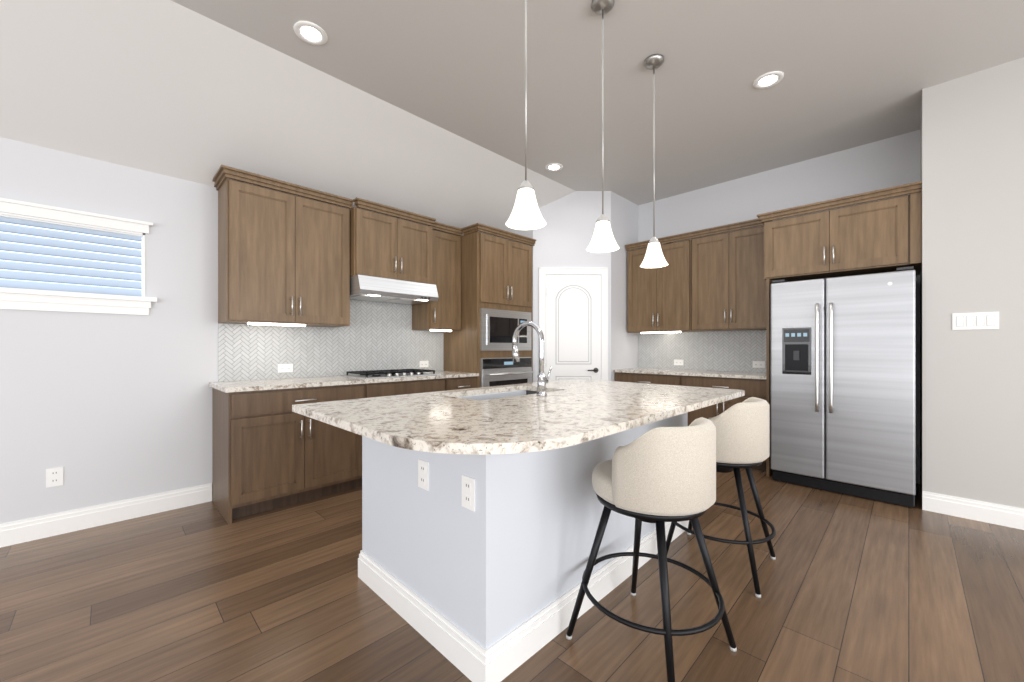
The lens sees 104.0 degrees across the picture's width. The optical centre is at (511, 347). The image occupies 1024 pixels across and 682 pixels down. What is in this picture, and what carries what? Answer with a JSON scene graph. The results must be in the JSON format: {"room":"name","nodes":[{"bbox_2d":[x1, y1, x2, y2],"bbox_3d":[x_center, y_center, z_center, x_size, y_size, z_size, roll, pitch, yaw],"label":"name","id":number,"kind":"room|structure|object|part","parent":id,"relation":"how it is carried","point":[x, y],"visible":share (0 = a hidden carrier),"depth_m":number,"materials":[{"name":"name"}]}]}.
{"room":"kitchen","nodes":[
{"label":"kitchen","id":0,"kind":"room"},
{"bbox_2d":[0,137,422,523],"bbox_3d":[-2.969,-0.035,2.523,0.120,2.430,7.800,0,0,45],"label":"wall","id":1,"kind":"structure","parent":0,"point":[102,408],"depth_m":2.71,"materials":[{"name":"white paint"}]},
{"bbox_2d":[46,467,62,487],"bbox_3d":[-2.882,0.815,2.521,0.007,0.115,0.072,0,0,45],"label":"outlet","id":2,"kind":"object","parent":1,"relation":"attached to","point":[54,476],"visible":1,"depth_m":2.52,"materials":[{"name":"white plastic"}]},
{"bbox_2d":[0,198,156,314],"bbox_3d":[-3.041,-0.556,2.404,0.165,0.652,1.350,0,0,45],"label":"window","id":3,"kind":"structure","parent":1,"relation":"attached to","point":[54,258],"depth_m":2.58,"materials":[{"name":"white"}]},
{"bbox_2d":[0,483,211,547],"bbox_3d":[-3.991,1.113,1.396,0.016,0.135,4.760,0,0,45],"label":"baseboard","id":4,"kind":"structure","parent":1,"relation":"attached to","point":[27,530],"depth_m":2.65,"materials":[{"name":"white wood"}]},
{"bbox_2d":[216,173,351,326],"bbox_3d":[-1.854,-0.720,3.316,0.345,1.055,0.897,0,0,45],"label":"upper cabinet","id":5,"kind":"object","parent":1,"relation":"attached to","point":[286,259],"depth_m":3.13,"materials":[{"name":"brown wood"}]},
{"bbox_2d":[218,299,443,381],"bbox_3d":[-1.542,-0.178,3.871,0.008,0.884,2.124,0,0,45],"label":"tile backsplash","id":6,"kind":"structure","parent":1,"relation":"attached to","point":[378,336],"depth_m":3.75,"materials":[{"name":"white tile"}]},
{"bbox_2d":[278,364,292,372],"bbox_3d":[-1.952,0.175,3.446,0.007,0.072,0.115,0,0,45],"label":"outlet","id":7,"kind":"object","parent":6,"relation":"attached to","point":[285,367],"visible":1,"depth_m":3.44,"materials":[{"name":"white plastic"}]},
{"bbox_2d":[419,361,428,366],"bbox_3d":[-0.974,0.180,4.432,0.007,0.072,0.115,0,0,45],"label":"outlet","id":8,"kind":"object","parent":6,"relation":"attached to","point":[423,363],"visible":1,"depth_m":4.43,"materials":[{"name":"white plastic"}]},
{"bbox_2d":[352,201,435,284],"bbox_3d":[-1.222,-0.939,3.895,0.412,0.617,0.802,0,0,45],"label":"upper cabinet","id":9,"kind":"object","parent":1,"relation":"attached to","point":[383,246],"depth_m":3.71,"materials":[{"name":"brown wood"}]},
{"bbox_2d":[350,275,438,304],"bbox_3d":[-1.188,-0.545,3.861,0.505,0.168,0.798,0,0,45],"label":"range hood","id":10,"kind":"object","parent":9,"relation":"attached to","point":[372,288],"visible":0.98,"depth_m":3.67,"materials":[{"name":"silver metal"}]},
{"bbox_2d":[412,225,462,331],"bbox_3d":[-0.820,-0.720,4.359,0.345,1.055,0.413,0,0,45],"label":"upper cabinet","id":11,"kind":"object","parent":1,"relation":"attached to","point":[444,314],"depth_m":4.25,"materials":[{"name":"brown wood"}]},
{"bbox_2d":[0,0,574,239],"bbox_3d":[-2.106,-1.630,2.702,1.095,0.760,9.270,0,0,45],"label":"ceiling","id":12,"kind":"structure","parent":0,"point":[170,88],"depth_m":2.67,"materials":[{"name":"white paint"}]},
{"bbox_2d":[0,468,1023,681],"bbox_3d":[0.397,1.230,0.219,8.145,0.100,9.270,0,0,45],"label":"floor","id":13,"kind":"structure","parent":0,"point":[856,589],"depth_m":1.84,"materials":[{"name":"brown wood"}]},
{"bbox_2d":[212,383,376,524],"bbox_3d":[-1.740,0.739,3.228,0.614,0.884,1.008,0,0,45],"label":"base cabinet","id":14,"kind":"object","parent":13,"relation":"on","point":[271,450],"depth_m":2.90,"materials":[{"name":"brown wood"}]},
{"bbox_2d":[209,371,478,394],"bbox_3d":[-1.336,0.280,3.625,0.629,0.030,2.184,0,0,45],"label":"countertop","id":15,"kind":"structure","parent":14,"relation":"on","point":[329,381],"depth_m":3.15,"materials":[{"name":"beige stone"}]},
{"bbox_2d":[342,369,440,378],"bbox_3d":[-1.140,0.242,3.821,0.500,0.044,0.760,0,0,45],"label":"gas cooktop","id":16,"kind":"object","parent":15,"relation":"in","point":[376,374],"visible":1,"depth_m":3.68,"materials":[{"name":"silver metal"}]},
{"bbox_2d":[377,379,452,396],"bbox_3d":[-1.149,0.739,3.824,0.614,0.884,0.953,0,0,45],"label":"base cabinet","id":17,"kind":"object","parent":13,"relation":"on","point":[414,385],"depth_m":3.65,"materials":[{"name":"brown wood"}]},
{"bbox_2d":[453,375,478,389],"bbox_3d":[-0.743,0.739,4.234,0.614,0.884,0.484,0,0,45],"label":"base cabinet","id":18,"kind":"object","parent":13,"relation":"on","point":[471,382],"depth_m":4.07,"materials":[{"name":"brown wood"}]},
{"bbox_2d":[443,223,535,387],"bbox_3d":[-0.267,-0.056,4.688,0.666,2.471,0.913,0,0,45],"label":"tall cabinet","id":19,"kind":"object","parent":13,"relation":"on","point":[496,272],"visible":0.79,"depth_m":4.38,"materials":[{"name":"brown wood"}]},
{"bbox_2d":[480,308,530,350],"bbox_3d":[-0.045,-0.195,4.498,0.038,0.450,0.781,0,0,45],"label":"built-in microwave","id":20,"kind":"object","parent":19,"relation":"in","point":[497,328],"visible":0.85,"depth_m":4.41,"materials":[{"name":"silver metal"}]},
{"bbox_2d":[480,357,532,386],"bbox_3d":[-0.025,0.470,4.478,0.096,0.720,0.781,0,0,45],"label":"wall oven","id":21,"kind":"object","parent":19,"relation":"in","point":[499,371],"visible":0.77,"depth_m":4.43,"materials":[{"name":"silver metal"}]},
{"bbox_2d":[362,390,687,648],"bbox_3d":[0.193,0.738,2.353,0.960,0.884,1.788,0,0,45],"label":"kitchen island","id":22,"kind":"object","parent":13,"relation":"on","point":[486,551],"visible":0.5,"depth_m":1.61,"materials":[{"name":"white paint"}]},
{"bbox_2d":[292,379,744,454],"bbox_3d":[0.226,0.280,2.184,1.315,0.030,2.220,0,0,45],"label":"countertop","id":23,"kind":"structure","parent":22,"relation":"on","point":[566,413],"depth_m":1.61,"materials":[{"name":"beige stone"}]},
{"bbox_2d":[512,321,551,395],"bbox_3d":[0.113,0.055,2.304,0.255,0.419,0.110,0,0,45],"label":"chrome faucet","id":24,"kind":"object","parent":23,"relation":"on","point":[542,381],"visible":1,"depth_m":2.21,"materials":[{"name":"grey metal"}]},
{"bbox_2d":[358,520,688,681],"bbox_3d":[0.196,1.113,2.356,0.992,0.135,1.812,0,0,45],"label":"baseboard","id":25,"kind":"structure","parent":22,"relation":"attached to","point":[472,660],"depth_m":1.63,"materials":[{"name":"white wood"}]},
{"bbox_2d":[615,372,672,384],"bbox_3d":[1.766,0.739,4.775,0.879,0.884,0.614,0,0,45],"label":"base cabinet","id":26,"kind":"object","parent":13,"relation":"on","point":[635,377],"depth_m":4.60,"materials":[{"name":"brown wood"}]},
{"bbox_2d":[566,417,736,681],"bbox_3d":[0.549,0.728,1.597,0.530,0.905,0.530,0,0,45],"label":"bar stool","id":27,"kind":"object","parent":13,"relation":"on","point":[659,477],"visible":1,"depth_m":1.39,"materials":[{"name":"fabric"}]},
{"bbox_2d":[673,376,765,470],"bbox_3d":[2.291,0.739,4.254,0.879,0.884,0.614,0,0,45],"label":"base cabinet","id":28,"kind":"object","parent":13,"relation":"on","point":[752,384],"depth_m":4.01,"materials":[{"name":"brown wood"}]},
{"bbox_2d":[613,368,765,379],"bbox_3d":[2.023,0.280,4.509,1.618,0.030,0.629,0,0,45],"label":"countertop","id":29,"kind":"structure","parent":28,"relation":"on","point":[652,371],"depth_m":4.29,"materials":[{"name":"beige stone"}]},
{"bbox_2d":[666,397,775,597],"bbox_3d":[1.145,0.728,2.216,0.530,0.905,0.530,0,0,45],"label":"bar stool","id":30,"kind":"object","parent":13,"relation":"on","point":[743,434],"visible":0.73,"depth_m":2.00,"materials":[{"name":"fabric"}]},
{"bbox_2d":[771,266,915,506],"bbox_3d":[2.858,0.292,3.472,0.903,1.775,0.865,0,0,45],"label":"refrigerator","id":31,"kind":"object","parent":13,"relation":"on","point":[866,492],"depth_m":3.17,"materials":[{"name":"grey metal"}]},
{"bbox_3d":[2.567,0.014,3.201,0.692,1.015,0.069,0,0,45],"label":"refrigerator handle","id":32,"kind":"part","parent":31,"relation":"part of","materials":[{"name":"silver metal"}]},
{"bbox_3d":[2.626,0.254,3.239,0.903,1.643,0.068,0,0,45],"label":"refrigerator door","id":33,"kind":"part","parent":31,"relation":"part of","materials":[{"name":"silver metal"}]},
{"bbox_2d":[512,191,637,381],"bbox_3d":[0.747,-0.405,5.365,1.395,3.170,1.470,0,0,45],"label":"wall","id":34,"kind":"structure","parent":0,"point":[563,236],"depth_m":4.82,"materials":[{"name":"white paint"}]},
{"bbox_2d":[539,267,607,380],"bbox_3d":[0.739,0.107,4.809,0.603,2.145,0.603,0,0,45],"label":"pantry door","id":35,"kind":"structure","parent":34,"relation":"in","point":[573,313],"depth_m":4.80,"materials":[{"name":"white wood"}]},
{"bbox_2d":[171,0,1023,204],"bbox_3d":[0.786,-1.950,-0.167,7.050,0.120,9.270,0,0,45],"label":"ceiling","id":36,"kind":"structure","parent":0,"point":[856,73],"depth_m":2.70,"materials":[{"name":"white paint"}]},
{"bbox_2d":[293,21,327,44],"bbox_3d":[-1.208,-1.886,2.403,0.184,0.007,0.184,0,0,45],"label":"recessed light","id":37,"kind":"object","parent":36,"relation":"in","point":[311,33],"visible":1,"depth_m":2.40,"materials":[{"name":"white"}]},
{"bbox_2d":[506,0,545,229],"bbox_3d":[0.061,-1.216,1.751,0.177,1.347,0.177,0,0,45],"label":"pendant light","id":38,"kind":"object","parent":36,"relation":"hanging from","point":[525,184],"depth_m":1.74,"materials":[{"name":"white glass"}]},
{"bbox_3d":[0.061,-0.616,1.751,0.177,0.148,0.177,0,0,45],"label":"pendant light shade","id":39,"kind":"part","parent":38,"relation":"part of","materials":[{"name":"white glass"}]},
{"bbox_2d":[545,163,562,170],"bbox_3d":[0.439,-1.886,4.181,0.184,0.007,0.184,0,0,45],"label":"recessed light","id":40,"kind":"object","parent":36,"relation":"in","point":[554,167],"visible":1,"depth_m":4.18,"materials":[{"name":"white"}]},
{"bbox_2d":[586,0,618,252],"bbox_3d":[0.497,-1.216,2.191,0.177,1.347,0.177,0,0,45],"label":"pendant light","id":41,"kind":"object","parent":36,"relation":"hanging from","point":[601,7],"depth_m":2.19,"materials":[{"name":"white glass"}]},
{"bbox_3d":[0.497,-0.616,2.191,0.177,0.148,0.177,0,0,45],"label":"pendant light shade","id":42,"kind":"part","parent":41,"relation":"part of","materials":[{"name":"white glass"}]},
{"bbox_2d":[640,54,667,267],"bbox_3d":[0.934,-1.216,2.631,0.177,1.347,0.177,0,0,45],"label":"pendant light","id":43,"kind":"object","parent":36,"relation":"hanging from","point":[653,62],"depth_m":2.62,"materials":[{"name":"white glass"}]},
{"bbox_3d":[0.934,-0.616,2.631,0.177,0.148,0.177,0,0,45],"label":"pendant light shade","id":44,"kind":"part","parent":43,"relation":"part of","materials":[{"name":"white glass"}]},
{"bbox_2d":[753,71,783,88],"bbox_3d":[1.807,-1.886,2.823,0.184,0.007,0.184,0,0,45],"label":"recessed light","id":45,"kind":"object","parent":36,"relation":"in","point":[768,80],"visible":1,"depth_m":2.82,"materials":[{"name":"white"}]},
{"bbox_2d":[638,130,919,483],"bbox_3d":[2.648,-0.355,4.430,2.620,3.070,0.120,0,0,45],"label":"wall","id":46,"kind":"structure","parent":0,"point":[885,163],"depth_m":4.08,"materials":[{"name":"white paint"}]},
{"bbox_2d":[626,241,680,332],"bbox_3d":[1.874,-0.709,4.870,0.861,1.032,0.345,0,0,45],"label":"upper cabinet","id":47,"kind":"object","parent":46,"relation":"attached to","point":[653,294],"depth_m":4.79,"materials":[{"name":"brown wood"}]},
{"bbox_2d":[638,330,765,372],"bbox_3d":[2.248,0.038,4.736,1.618,0.452,0.008,0,0,45],"label":"tile backsplash","id":48,"kind":"structure","parent":46,"relation":"attached to","point":[740,351],"depth_m":4.70,"materials":[{"name":"white tile"}]},
{"bbox_2d":[674,359,683,364],"bbox_3d":[2.051,0.180,4.921,0.115,0.072,0.007,0,0,45],"label":"outlet","id":49,"kind":"object","parent":48,"relation":"attached to","point":[678,362],"visible":1,"depth_m":4.92,"materials":[{"name":"white plastic"}]},
{"bbox_2d":[753,361,764,367],"bbox_3d":[2.661,0.180,4.316,0.115,0.072,0.007,0,0,45],"label":"outlet","id":50,"kind":"object","parent":48,"relation":"attached to","point":[758,364],"visible":1,"depth_m":4.31,"materials":[{"name":"white plastic"}]},
{"bbox_2d":[681,225,770,332],"bbox_3d":[2.381,-0.709,4.367,0.860,1.032,0.345,0,0,45],"label":"upper cabinet","id":51,"kind":"object","parent":46,"relation":"attached to","point":[718,281],"depth_m":4.25,"materials":[{"name":"brown wood"}]},
{"bbox_2d":[761,189,921,284],"bbox_3d":[2.920,-0.892,3.569,1.017,0.526,0.720,0,0,45],"label":"upper cabinet","id":52,"kind":"object","parent":46,"relation":"attached to","point":[880,236],"depth_m":3.27,"materials":[{"name":"brown wood"}]},
{"bbox_2d":[920,57,1023,507],"bbox_3d":[4.777,-0.355,1.783,4.130,3.070,0.880,0,0,45],"label":"wall","id":53,"kind":"structure","parent":0,"point":[972,381],"depth_m":2.75,"materials":[{"name":"grey paint"}]},
{"bbox_2d":[922,491,1023,529],"bbox_3d":[4.461,1.113,1.465,4.130,0.135,0.016,0,0,45],"label":"baseboard","id":54,"kind":"structure","parent":53,"relation":"attached to","point":[996,514],"depth_m":2.74,"materials":[{"name":"white wood"}]},
{"bbox_2d":[952,312,998,329],"bbox_3d":[3.176,-0.184,2.745,0.207,0.116,0.009,0,0,45],"label":"switch plate","id":55,"kind":"object","parent":53,"relation":"attached to","point":[975,320],"visible":1,"depth_m":2.74,"materials":[{"name":"white plastic"}]}
]}

